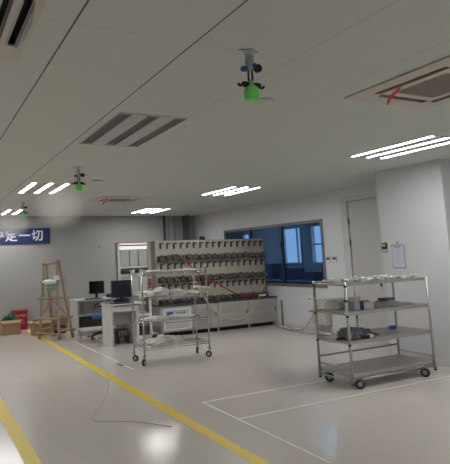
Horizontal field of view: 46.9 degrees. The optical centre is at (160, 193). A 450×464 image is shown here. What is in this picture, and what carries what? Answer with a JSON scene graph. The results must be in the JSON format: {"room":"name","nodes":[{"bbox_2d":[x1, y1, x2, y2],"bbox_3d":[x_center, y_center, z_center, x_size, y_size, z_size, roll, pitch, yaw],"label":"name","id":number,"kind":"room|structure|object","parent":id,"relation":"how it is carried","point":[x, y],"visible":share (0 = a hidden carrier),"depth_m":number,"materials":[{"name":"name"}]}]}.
{"room":"factory workshop","nodes":[
{"label":"factory workshop","id":0,"kind":"room"},
{"bbox_2d":[0,216,194,324],"bbox_3d":[-4.811,1.692,12.374,12.880,3.300,0.100,1,-8,-25],"label":"wall","id":1,"kind":"structure","parent":0,"point":[74,240],"depth_m":13.46,"materials":[{"name":"grey paint"}]},
{"bbox_2d":[0,228,49,244],"bbox_3d":[-3.904,1.065,12.815,2.275,0.400,0.029,1,-8,-25],"label":"banner","id":2,"kind":"object","parent":1,"relation":"attached to","point":[9,235],"visible":1,"depth_m":13.02,"materials":[{"name":"blue fabric"}]},
{"bbox_2d":[163,216,165,240],"bbox_3d":[0.150,2.018,14.550,0.070,2.800,0.067,1,-8,-25],"label":"drain pipe","id":3,"kind":"object","parent":1,"relation":"attached to","point":[164,225],"visible":0.22,"depth_m":14.65,"materials":[{"name":"grey metal"}]},
{"bbox_2d":[182,215,189,239],"bbox_3d":[0.772,2.015,14.732,0.040,2.800,0.320,1,-8,-25],"label":"trim","id":4,"kind":"structure","parent":1,"relation":"attached to","point":[185,219],"depth_m":14.83,"materials":[{"name":"grey metal"}]},
{"bbox_2d":[0,0,449,215],"bbox_3d":[-1.357,-0.511,5.233,12.980,0.020,16.400,1,-8,-25],"label":"ceiling","id":5,"kind":"structure","parent":0,"point":[312,55],"depth_m":3.93,"materials":[{"name":"white paint"}]},
{"bbox_2d":[0,209,24,214],"bbox_3d":[-3.587,0.385,11.869,0.630,0.081,1.200,1,-8,-25],"label":"ceiling light","id":6,"kind":"object","parent":5,"relation":"attached to","point":[2,211],"visible":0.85,"depth_m":11.76,"materials":[{"name":"white plastic"}]},
{"bbox_2d":[0,0,46,60],"bbox_3d":[-1.072,-0.880,2.397,0.950,0.085,0.950,1,-8,-25],"label":"air conditioner","id":7,"kind":"object","parent":5,"relation":"attached to","point":[18,18],"visible":1,"depth_m":2.58,"materials":[{"name":"beige plastic"}]},
{"bbox_2d":[19,202,27,217],"bbox_3d":[-2.700,0.312,10.056,0.183,0.307,0.091,-2,-7,-4],"label":"sprayer","id":8,"kind":"object","parent":5,"relation":"hanging from","point":[23,214],"visible":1,"depth_m":10.04,"materials":[{"name":"green plastic"}]},
{"bbox_2d":[17,182,70,193],"bbox_3d":[-1.913,-0.126,8.328,0.630,0.081,1.200,1,-8,-25],"label":"ceiling light","id":9,"kind":"object","parent":5,"relation":"attached to","point":[32,187],"visible":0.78,"depth_m":8.25,"materials":[{"name":"white plastic"}]},
{"bbox_2d":[0,0,89,139],"bbox_3d":[-1.605,-0.512,5.060,0.010,0.002,16.300,1,-8,-25],"label":"trim","id":10,"kind":"structure","parent":5,"relation":"attached to","point":[86,3],"depth_m":3.02,"materials":[{"name":"black metal"}]},
{"bbox_2d":[71,166,85,190],"bbox_3d":[-1.047,-0.195,6.538,0.183,0.307,0.091,-2,-7,-4],"label":"sprayer","id":11,"kind":"object","parent":5,"relation":"hanging from","point":[78,185],"visible":1,"depth_m":6.52,"materials":[{"name":"green plastic"}]},
{"bbox_2d":[75,182,81,190],"bbox_3d":[-1.044,-0.097,6.526,0.091,0.109,0.091,1,-8,-25],"label":"cup","id":12,"kind":"object","parent":11,"relation":"attached to","point":[78,185],"depth_m":6.50,"materials":[{"name":"green plastic"}]},
{"bbox_2d":[89,196,149,202],"bbox_3d":[-0.848,0.088,10.262,0.950,0.070,0.950,1,-8,-25],"label":"air conditioner","id":13,"kind":"object","parent":5,"relation":"attached to","point":[111,199],"visible":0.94,"depth_m":10.18,"materials":[{"name":"beige plastic"}]},
{"bbox_2d":[107,199,130,200],"bbox_3d":[-0.847,0.117,10.258,0.440,0.012,0.440,1,-8,-25],"label":"grille","id":14,"kind":"object","parent":13,"relation":"attached to","point":[108,199],"depth_m":10.24,"materials":[{"name":"beige plastic"}]},
{"bbox_2d":[1,0,247,200],"bbox_3d":[-0.972,-0.500,5.358,0.009,0.002,16.300,1,-8,-25],"label":"trim","id":15,"kind":"structure","parent":5,"relation":"attached to","point":[246,0],"depth_m":3.35,"materials":[{"name":"metal"}]},
{"bbox_2d":[79,112,187,147],"bbox_3d":[-0.299,-0.621,4.868,0.630,0.087,1.200,1,-8,-25],"label":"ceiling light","id":16,"kind":"object","parent":5,"relation":"attached to","point":[128,130],"visible":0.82,"depth_m":4.79,"materials":[{"name":"white metal"}]},
{"bbox_2d":[132,208,171,212],"bbox_3d":[-0.265,0.391,12.982,0.630,0.081,1.200,1,-8,-25],"label":"ceiling light","id":17,"kind":"object","parent":5,"relation":"attached to","point":[148,210],"visible":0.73,"depth_m":12.84,"materials":[{"name":"white plastic"}]},
{"bbox_2d":[201,186,261,195],"bbox_3d":[1.304,-0.087,9.665,0.630,0.081,1.200,1,-8,-25],"label":"ceiling light","id":18,"kind":"object","parent":5,"relation":"attached to","point":[234,189],"visible":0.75,"depth_m":9.60,"materials":[{"name":"white plastic"}]},
{"bbox_2d":[237,48,264,101],"bbox_3d":[0.530,-0.699,3.017,0.183,0.307,0.091,-2,-7,-4],"label":"sprayer","id":19,"kind":"object","parent":5,"relation":"hanging from","point":[251,90],"visible":1,"depth_m":3.00,"materials":[{"name":"green plastic"}]},
{"bbox_2d":[243,83,258,101],"bbox_3d":[0.533,-0.601,3.005,0.091,0.109,0.091,1,-8,-25],"label":"cup","id":20,"kind":"object","parent":19,"relation":"attached to","point":[251,90],"depth_m":2.97,"materials":[{"name":"green plastic"}]},
{"bbox_2d":[251,98,273,105],"bbox_3d":[0.808,-0.729,4.046,0.180,0.014,0.180,1,-8,-25],"label":"disc","id":21,"kind":"object","parent":5,"relation":"attached to","point":[262,101],"visible":0.91,"depth_m":4.02,"materials":[{"name":"white plastic"}]},
{"bbox_2d":[344,55,449,109],"bbox_3d":[2.077,-0.836,3.819,0.950,0.070,0.950,1,-8,-25],"label":"air conditioner","id":22,"kind":"object","parent":5,"relation":"attached to","point":[427,86],"visible":0.97,"depth_m":3.86,"materials":[{"name":"beige plastic"}]},
{"bbox_2d":[387,87,400,104],"bbox_3d":[1.731,-0.728,3.799,0.114,0.119,0.042,-7,-8,32],"label":"ribbon","id":23,"kind":"object","parent":22,"relation":"hanging from","point":[394,93],"visible":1,"depth_m":3.80,"materials":[{"name":"red fabric"}]},
{"bbox_2d":[398,73,449,97],"bbox_3d":[2.078,-0.807,3.815,0.440,0.012,0.440,1,-8,-25],"label":"grille","id":24,"kind":"object","parent":22,"relation":"attached to","point":[437,86],"depth_m":3.85,"materials":[{"name":"beige plastic"}]},
{"bbox_2d":[348,135,449,158],"bbox_3d":[2.949,-0.589,6.187,0.630,0.081,1.200,1,-8,-25],"label":"ceiling light","id":25,"kind":"object","parent":5,"relation":"attached to","point":[430,141],"visible":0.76,"depth_m":6.14,"materials":[{"name":"glowing white light tubes"},{"name":"white enamel"}]},
{"bbox_2d":[0,324,449,463],"bbox_3d":[-1.267,2.317,4.812,13.080,0.100,16.500,1,-8,-25],"label":"floor","id":26,"kind":"structure","parent":0,"point":[53,398],"depth_m":5.61,"materials":[{"name":"beige plastic"}]},
{"bbox_2d":[0,318,23,335],"bbox_3d":[-3.474,3.068,11.803,0.606,0.324,0.519,1,-8,-25],"label":"cardboard box","id":27,"kind":"object","parent":26,"relation":"on","point":[13,327],"visible":0.97,"depth_m":11.65,"materials":[{"name":"brown cardboard"}]},
{"bbox_2d":[1,312,15,320],"bbox_3d":[-3.518,2.902,11.820,0.320,0.344,0.224,1,-8,-25],"label":"greens","id":28,"kind":"object","parent":27,"relation":"in","point":[6,318],"visible":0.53,"depth_m":11.79,"materials":[{"name":"green plant"}]},
{"bbox_2d":[10,309,27,329],"bbox_3d":[-3.478,3.093,12.587,0.390,0.468,0.245,1,-8,-25],"label":"box","id":29,"kind":"object","parent":26,"relation":"on","point":[20,314],"visible":0.52,"depth_m":12.52,"materials":[{"name":"red"}]},
{"bbox_2d":[0,398,41,463],"bbox_3d":[-1.299,2.253,4.694,0.120,0.002,15.700,1,-8,-25],"label":"tape","id":30,"kind":"object","parent":26,"relation":"on","point":[25,450],"visible":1,"depth_m":4.74,"materials":[{"name":"yellow plastic"}]},
{"bbox_2d":[26,319,50,335],"bbox_3d":[-2.704,3.000,11.508,0.546,0.324,0.499,2,-8,-32],"label":"cardboard box","id":31,"kind":"object","parent":26,"relation":"on","point":[34,324],"visible":0.72,"depth_m":11.40,"materials":[{"name":"brown cardboard"}]},
{"bbox_2d":[36,259,75,339],"bbox_3d":[-2.260,2.245,10.987,0.736,1.666,0.488,-7,-9,35],"label":"ladder","id":32,"kind":"object","parent":26,"relation":"on","point":[45,264],"visible":0.94,"depth_m":10.91,"materials":[{"name":"brown wood"}]},
{"bbox_2d":[42,275,59,290],"bbox_3d":[-2.344,1.896,10.869,0.456,0.347,0.280,-9,-10,42],"label":"draped cloth","id":33,"kind":"object","parent":32,"relation":"hanging from","point":[50,285],"visible":0.96,"depth_m":10.81,"materials":[{"name":"white fabric"}]},
{"bbox_2d":[50,318,67,327],"bbox_3d":[-2.444,3.096,12.175,0.420,0.278,0.260,1,-8,-25],"label":"carton","id":34,"kind":"object","parent":26,"relation":"on","point":[64,321],"visible":0.17,"depth_m":12.12,"materials":[{"name":"brown cardboard"}]},
{"bbox_2d":[69,296,116,335],"bbox_3d":[-1.444,2.755,11.670,1.150,0.750,0.620,1,-8,-25],"label":"office desk","id":35,"kind":"object","parent":26,"relation":"on","point":[79,306],"visible":0.59,"depth_m":11.71,"materials":[{"name":"grey laminate"}]},
{"bbox_2d":[79,316,101,327],"bbox_3d":[-1.527,2.936,11.839,1.010,0.240,0.120,1,-8,-25],"label":"shelf","id":36,"kind":"object","parent":35,"relation":"attached to","point":[84,321],"depth_m":11.72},
{"bbox_2d":[89,280,103,297],"bbox_3d":[-1.470,2.189,11.732,0.226,0.390,0.297,-8,-9,38],"label":"computer monitor","id":37,"kind":"object","parent":35,"relation":"on","point":[95,287],"visible":0.84,"depth_m":11.73,"materials":[{"name":"black plastic"}]},
{"bbox_2d":[67,338,133,369],"bbox_3d":[-1.202,2.810,9.178,0.040,0.002,3.800,1,-8,-25],"label":"tape","id":38,"kind":"object","parent":26,"relation":"on","point":[67,338],"visible":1,"depth_m":8.77,"materials":[{"name":"white plastic"}]},
{"bbox_2d":[91,303,113,339],"bbox_3d":[-1.176,2.615,10.681,0.549,0.759,0.675,-1,-7,-6],"label":"office chair","id":39,"kind":"object","parent":26,"relation":"on","point":[95,315],"visible":0.34,"depth_m":10.47,"materials":[{"name":"blue fabric"}]},
{"bbox_2d":[114,328,128,343],"bbox_3d":[-0.757,2.762,9.973,0.230,0.260,0.204,1,-8,-25],"label":"computer tower","id":40,"kind":"object","parent":26,"relation":"on","point":[120,332],"visible":1,"depth_m":9.91,"materials":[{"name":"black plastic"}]},
{"bbox_2d":[100,301,145,346],"bbox_3d":[-0.712,2.491,9.878,0.740,0.770,0.563,1,-8,-25],"label":"office desk","id":41,"kind":"object","parent":26,"relation":"on","point":[115,314],"visible":0.91,"depth_m":9.76,"materials":[{"name":"grey laminate"}]},
{"bbox_2d":[111,280,131,301],"bbox_3d":[-0.762,1.904,10.007,0.430,0.430,0.220,1,-8,-22],"label":"computer monitor","id":42,"kind":"object","parent":41,"relation":"on","point":[119,288],"visible":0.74,"depth_m":10.00,"materials":[{"name":"black plastic"}]},
{"bbox_2d":[113,298,129,302],"bbox_3d":[-0.777,2.095,10.106,0.363,0.076,0.083,1,-8,-25],"label":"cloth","id":43,"kind":"object","parent":41,"relation":"on","point":[118,299],"visible":0.85,"depth_m":10.08,"materials":[{"name":"blue fabric"}]},
{"bbox_2d":[92,365,169,426],"bbox_3d":[-0.735,2.430,6.312,0.650,0.005,3.320,0,-8,-19],"label":"wire","id":44,"kind":"object","parent":26,"relation":"on","point":[100,365],"visible":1,"depth_m":5.10,"materials":[{"name":"grey plastic"}]},
{"bbox_2d":[115,242,152,340],"bbox_3d":[-0.543,1.967,10.459,0.738,1.940,0.200,1,-8,-25],"label":"cabinet","id":45,"kind":"object","parent":26,"relation":"on","point":[136,256],"visible":0.64,"depth_m":10.48,"materials":[{"name":"white metal"}]},
{"bbox_2d":[139,321,142,335],"bbox_3d":[-0.487,2.724,10.401,0.260,0.300,0.105,1,-8,-25],"label":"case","id":46,"kind":"object","parent":45,"relation":"in","point":[140,326],"visible":0.08,"depth_m":10.38,"materials":[{"name":"black plastic"}]},
{"bbox_2d":[25,330,269,463],"bbox_3d":[0.104,2.279,5.354,0.120,0.002,15.700,1,-8,-25],"label":"tape","id":47,"kind":"object","parent":26,"relation":"on","point":[215,437],"visible":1,"depth_m":5.25,"materials":[{"name":"yellow plastic"}]},
{"bbox_2d":[131,266,211,365],"bbox_3d":[0.158,1.908,8.188,1.232,1.437,0.520,1,-8,-25],"label":"wire cart","id":48,"kind":"object","parent":26,"relation":"on","point":[208,353],"visible":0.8,"depth_m":8.14,"materials":[{"name":"silver metal"}]},
{"bbox_2d":[137,290,154,296],"bbox_3d":[-0.234,1.567,8.056,0.259,0.096,0.349,1,-8,-25],"label":"wrapped bundle","id":49,"kind":"object","parent":48,"relation":"on","point":[146,293],"visible":0.88,"depth_m":7.95,"materials":[{"name":"white plastic"}]},
{"bbox_2d":[142,337,166,345],"bbox_3d":[-0.084,2.311,8.030,0.418,0.102,0.377,1,-8,-25],"label":"wrapped bundle","id":50,"kind":"object","parent":48,"relation":"on","point":[157,341],"visible":0.94,"depth_m":7.93,"materials":[{"name":"white plastic"}]},
{"bbox_2d":[141,316,168,320],"bbox_3d":[-0.079,1.959,8.084,0.482,0.063,0.355,1,-8,-25],"label":"wrapped bundle","id":51,"kind":"object","parent":48,"relation":"on","point":[150,318],"visible":0.94,"depth_m":7.99,"materials":[{"name":"white plastic"}]},
{"bbox_2d":[142,270,167,272],"bbox_3d":[-0.090,1.230,8.187,0.474,0.035,0.362,1,-8,-25],"label":"wrapped bundle","id":52,"kind":"object","parent":48,"relation":"on","point":[147,270],"visible":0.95,"depth_m":8.07,"materials":[{"name":"white plastic"}]},
{"bbox_2d":[151,287,169,295],"bbox_3d":[-0.007,1.553,8.183,0.312,0.136,0.368,1,-8,-25],"label":"wrapped bundle","id":53,"kind":"object","parent":48,"relation":"on","point":[159,291],"visible":0.94,"depth_m":8.07,"materials":[{"name":"white plastic"}]},
{"bbox_2d":[132,270,204,275],"bbox_3d":[0.137,1.275,8.297,1.150,0.042,0.420,1,-8,-25],"label":"shelf","id":54,"kind":"object","parent":48,"relation":"attached to","point":[141,273],"depth_m":8.16,"materials":[{"name":"silver metal"}]},
{"bbox_2d":[133,292,206,300],"bbox_3d":[0.151,1.647,8.251,1.150,0.042,0.420,1,-8,-25],"label":"shelf","id":55,"kind":"object","parent":48,"relation":"attached to","point":[169,295],"depth_m":8.10,"materials":[{"name":"silver metal"}]},
{"bbox_2d":[134,315,206,325],"bbox_3d":[0.166,2.019,8.204,1.150,0.042,0.420,1,-8,-25],"label":"shelf","id":56,"kind":"object","parent":48,"relation":"attached to","point":[205,317],"depth_m":8.06,"materials":[{"name":"silver metal"}]},
{"bbox_2d":[134,338,208,350],"bbox_3d":[0.181,2.390,8.158,1.150,0.042,0.420,1,-8,-25],"label":"shelf","id":57,"kind":"object","parent":48,"relation":"attached to","point":[190,339],"depth_m":8.05,"materials":[{"name":"silver metal"}]},
{"bbox_2d":[162,335,183,343],"bbox_3d":[0.169,2.312,8.174,0.434,0.115,0.360,1,-8,-25],"label":"wrapped bundle","id":58,"kind":"object","parent":48,"relation":"on","point":[171,339],"visible":0.84,"depth_m":8.07,"materials":[{"name":"white plastic"}]},
{"bbox_2d":[168,289,185,294],"bbox_3d":[0.262,1.582,8.314,0.299,0.090,0.345,-2,-7,-2],"label":"wrapped bundle","id":59,"kind":"object","parent":48,"relation":"on","point":[173,291],"visible":0.97,"depth_m":8.20,"materials":[{"name":"white plastic"}]},
{"bbox_2d":[167,313,194,318],"bbox_3d":[0.328,1.971,8.276,0.548,0.055,0.343,1,-8,-25],"label":"wrapped bundle","id":60,"kind":"object","parent":48,"relation":"on","point":[174,316],"visible":0.95,"depth_m":8.19,"materials":[{"name":"white plastic"}]},
{"bbox_2d":[168,268,194,270],"bbox_3d":[0.340,1.240,8.390,0.524,0.030,0.350,1,-8,-25],"label":"wrapped bundle","id":61,"kind":"object","parent":48,"relation":"on","point":[185,269],"visible":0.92,"depth_m":8.29,"materials":[{"name":"white plastic"}]},
{"bbox_2d":[149,238,277,335],"bbox_3d":[1.199,1.989,11.274,2.930,1.960,0.530,1,-8,-25],"label":"workbench","id":62,"kind":"object","parent":26,"relation":"on","point":[238,265],"visible":0.94,"depth_m":11.12,"materials":[{"name":"beige metal"}]},
{"bbox_2d":[157,255,164,261],"bbox_3d":[0.019,1.340,10.676,0.154,0.148,0.129,1,-8,-25],"label":"socket","id":63,"kind":"object","parent":62,"relation":"attached to","point":[160,258],"depth_m":10.65,"materials":[{"name":"grey plastic"}]},
{"bbox_2d":[158,276,165,282],"bbox_3d":[0.037,1.775,10.622,0.154,0.148,0.129,1,-8,-25],"label":"socket","id":64,"kind":"object","parent":62,"relation":"attached to","point":[161,279],"depth_m":10.59,"materials":[{"name":"grey plastic"}]},
{"bbox_2d":[159,299,166,304],"bbox_3d":[0.055,2.235,10.564,0.154,0.146,0.129,1,-8,-25],"label":"socket","id":65,"kind":"object","parent":62,"relation":"attached to","point":[161,301],"depth_m":10.53,"materials":[{"name":"grey plastic"}]},
{"bbox_2d":[164,254,171,260],"bbox_3d":[0.165,1.343,10.745,0.154,0.146,0.129,1,-8,-25],"label":"socket","id":66,"kind":"object","parent":62,"relation":"attached to","point":[167,257],"depth_m":10.71,"materials":[{"name":"grey plastic"}]},
{"bbox_2d":[165,277,172,282],"bbox_3d":[0.183,1.798,10.688,0.154,0.136,0.128,1,-8,-25],"label":"socket","id":67,"kind":"object","parent":62,"relation":"attached to","point":[167,279],"depth_m":10.65,"materials":[{"name":"grey plastic"}]},
{"bbox_2d":[166,298,173,304],"bbox_3d":[0.201,2.246,10.632,0.154,0.136,0.128,1,-8,-25],"label":"socket","id":68,"kind":"object","parent":62,"relation":"attached to","point":[168,301],"depth_m":10.60,"materials":[{"name":"grey plastic"}]},
{"bbox_2d":[173,276,179,282],"bbox_3d":[0.329,1.797,10.757,0.154,0.146,0.129,1,-8,-25],"label":"socket","id":69,"kind":"object","parent":62,"relation":"attached to","point":[176,279],"depth_m":10.73,"materials":[{"name":"grey plastic"}]},
{"bbox_2d":[179,275,186,281],"bbox_3d":[0.474,1.783,10.827,0.154,0.148,0.129,1,-8,-25],"label":"socket","id":70,"kind":"object","parent":62,"relation":"attached to","point":[182,278],"depth_m":10.80,"materials":[{"name":"grey plastic"}]},
{"bbox_2d":[180,297,187,303],"bbox_3d":[0.492,2.242,10.770,0.154,0.146,0.129,1,-8,-25],"label":"socket","id":71,"kind":"object","parent":62,"relation":"attached to","point":[184,300],"depth_m":10.73,"materials":[{"name":"plastic"}]},
{"bbox_2d":[197,254,204,259],"bbox_3d":[0.893,1.361,11.087,0.154,0.146,0.129,1,-8,-25],"label":"socket","id":72,"kind":"object","parent":62,"relation":"attached to","point":[200,256],"depth_m":11.05,"materials":[{"name":"grey plastic"}]},
{"bbox_2d":[197,307,211,314],"bbox_3d":[0.928,2.475,10.797,0.350,0.160,0.007,1,-8,-25],"label":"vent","id":73,"kind":"object","parent":62,"relation":"attached to","point":[200,310],"depth_m":10.78,"materials":[{"name":"grey metal"}]},
{"bbox_2d":[204,253,211,259],"bbox_3d":[1.039,1.358,11.156,0.154,0.146,0.129,1,-8,-25],"label":"socket","id":74,"kind":"object","parent":62,"relation":"attached to","point":[207,256],"depth_m":11.13,"materials":[{"name":"grey plastic"}]},
{"bbox_2d":[171,254,259,294],"bbox_3d":[1.234,1.746,11.039,2.136,0.965,0.185,1,-8,-25],"label":"cable","id":75,"kind":"object","parent":62,"relation":"attached to","point":[171,254],"visible":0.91,"depth_m":10.89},
{"bbox_2d":[185,261,260,319],"bbox_3d":[1.399,2.031,10.981,1.870,1.339,0.172,1,-8,-23],"label":"cable","id":76,"kind":"object","parent":62,"relation":"attached to","point":[185,261],"visible":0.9,"depth_m":10.79,"materials":[{"name":"rubber"}]},
{"bbox_2d":[219,294,226,299],"bbox_3d":[1.366,2.247,11.182,0.154,0.148,0.129,1,-8,-25],"label":"socket","id":77,"kind":"object","parent":62,"relation":"attached to","point":[222,296],"depth_m":11.15,"materials":[{"name":"grey plastic"}]},
{"bbox_2d":[224,252,230,258],"bbox_3d":[1.476,1.363,11.362,0.154,0.146,0.129,1,-8,-25],"label":"socket","id":78,"kind":"object","parent":62,"relation":"attached to","point":[227,255],"depth_m":11.34,"materials":[{"name":"grey plastic"}]},
{"bbox_2d":[249,271,255,277],"bbox_3d":[2.076,1.819,11.580,0.154,0.148,0.129,1,-8,-25],"label":"socket","id":79,"kind":"object","parent":62,"relation":"attached to","point":[252,274],"depth_m":11.55,"materials":[{"name":"grey plastic"}]},
{"bbox_2d":[282,305,318,330],"bbox_3d":[2.849,2.554,10.668,0.129,0.573,1.345,0,-8,-20],"label":"cable","id":80,"kind":"object","parent":26,"relation":"on","point":[318,305],"visible":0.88,"depth_m":10.32,"materials":[{"name":"grey plastic"}]},
{"bbox_2d":[201,376,449,463],"bbox_3d":[2.471,2.206,5.527,3.550,0.002,1.985,1,-8,-25],"label":"tape","id":81,"kind":"object","parent":26,"relation":"on","point":[239,419],"visible":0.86,"depth_m":5.36,"materials":[{"name":"white plastic"}]},
{"bbox_2d":[308,276,436,388],"bbox_3d":[2.724,1.701,6.518,1.470,1.228,0.724,1,-8,-25],"label":"cart","id":82,"kind":"object","parent":26,"relation":"on","point":[361,368],"visible":0.92,"depth_m":6.39,"materials":[{"name":"silver metal"}]},
{"bbox_2d":[326,296,360,309],"bbox_3d":[2.347,1.397,6.564,0.430,0.130,0.170,1,-8,-25],"label":"box","id":83,"kind":"object","parent":82,"relation":"on","point":[333,305],"visible":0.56,"depth_m":6.47,"materials":[{"name":"plastic"}]},
{"bbox_2d":[336,327,378,340],"bbox_3d":[2.367,1.688,6.282,0.659,0.152,0.313,1,-8,-25],"label":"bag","id":84,"kind":"object","parent":82,"relation":"on","point":[356,333],"visible":0.91,"depth_m":6.18,"materials":[{"name":"fabric"}]},
{"bbox_2d":[348,299,373,310],"bbox_3d":[2.476,1.377,6.361,0.320,0.110,0.140,1,-8,-25],"label":"box","id":85,"kind":"object","parent":82,"relation":"on","point":[364,304],"visible":0.91,"depth_m":6.30,"materials":[{"name":"white cardboard"}]},
{"bbox_2d":[315,276,424,285],"bbox_3d":[2.708,1.122,6.607,1.390,0.041,0.520,1,-8,-25],"label":"shelf","id":86,"kind":"object","parent":82,"relation":"attached to","point":[330,283],"depth_m":6.34,"materials":[{"name":"silver metal"}]},
{"bbox_2d":[317,303,427,315],"bbox_3d":[2.722,1.464,6.564,1.390,0.041,0.520,1,-8,-25],"label":"shelf","id":87,"kind":"object","parent":82,"relation":"attached to","point":[414,305],"depth_m":6.35,"materials":[{"name":"silver metal"}]},
{"bbox_2d":[319,326,429,344],"bbox_3d":[2.735,1.796,6.523,1.390,0.041,0.520,1,-8,-25],"label":"shelf","id":88,"kind":"object","parent":82,"relation":"attached to","point":[385,333],"depth_m":6.42,"materials":[{"name":"silver metal"}]},
{"bbox_2d":[321,354,433,377],"bbox_3d":[2.750,2.168,6.476,1.390,0.041,0.520,1,-8,-25],"label":"shelf","id":89,"kind":"object","parent":82,"relation":"attached to","point":[361,368],"depth_m":6.38,"materials":[{"name":"silver metal"}]},
{"bbox_2d":[373,297,398,306],"bbox_3d":[2.909,1.399,6.640,0.356,0.100,0.160,1,-8,-25],"label":"pump","id":90,"kind":"object","parent":82,"relation":"on","point":[385,301],"visible":0.92,"depth_m":6.58,"materials":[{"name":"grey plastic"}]},
{"bbox_2d":[194,182,376,330],"bbox_3d":[4.547,0.742,7.788,0.120,3.300,16.300,1,-8,-25],"label":"wall","id":91,"kind":"structure","parent":0,"point":[325,205],"depth_m":10.90,"materials":[{"name":"white paint"}]},
{"bbox_2d":[224,219,327,287],"bbox_3d":[2.532,1.430,11.951,0.120,1.390,3.710,1,-8,-25],"label":"window","id":92,"kind":"structure","parent":91,"relation":"in","point":[295,251],"depth_m":11.21,"materials":[{"name":"blue glass"}]},
{"bbox_2d":[275,321,337,333],"bbox_3d":[2.701,2.906,11.472,0.012,0.070,7.570,1,-8,-25],"label":"baseboard","id":93,"kind":"structure","parent":91,"relation":"attached to","point":[276,322],"depth_m":10.68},
{"bbox_2d":[311,301,331,325],"bbox_3d":[3.207,2.381,10.220,0.156,0.440,0.380,1,-8,-25],"label":"junction box","id":94,"kind":"object","parent":91,"relation":"attached to","point":[322,318],"visible":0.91,"depth_m":10.10,"materials":[{"name":"white plastic"}]},
{"bbox_2d":[339,192,390,342],"bbox_3d":[3.763,1.314,9.365,0.139,2.620,0.940,1,-8,-25],"label":"door","id":95,"kind":"structure","parent":91,"relation":"in","point":[363,254],"depth_m":9.39,"materials":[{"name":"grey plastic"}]},
{"bbox_2d":[375,159,449,361],"bbox_3d":[4.076,0.985,7.558,0.920,2.800,1.110,1,-8,-25],"label":"wall column","id":96,"kind":"structure","parent":0,"point":[414,200],"depth_m":7.28,"materials":[{"name":"paint"}]},
{"bbox_2d":[381,239,387,251],"bbox_3d":[3.427,0.793,7.837,0.024,0.200,0.110,1,-8,-25],"label":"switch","id":97,"kind":"object","parent":96,"relation":"hanging from","point":[383,245],"visible":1,"depth_m":7.84,"materials":[{"name":"black plastic"}]},
{"bbox_2d":[391,241,405,268],"bbox_3d":[3.532,0.904,7.608,0.025,0.405,0.224,1,-8,-25],"label":"clipboard","id":98,"kind":"object","parent":96,"relation":"hanging from","point":[398,251],"visible":1,"depth_m":7.60,"materials":[{"name":"white paper"}]},
{"bbox_2d":[390,351,449,366],"bbox_3d":[3.708,2.330,7.190,0.013,0.070,1.136,1,-8,-25],"label":"baseboard","id":99,"kind":"structure","parent":96,"relation":"attached to","point":[438,362],"depth_m":7.01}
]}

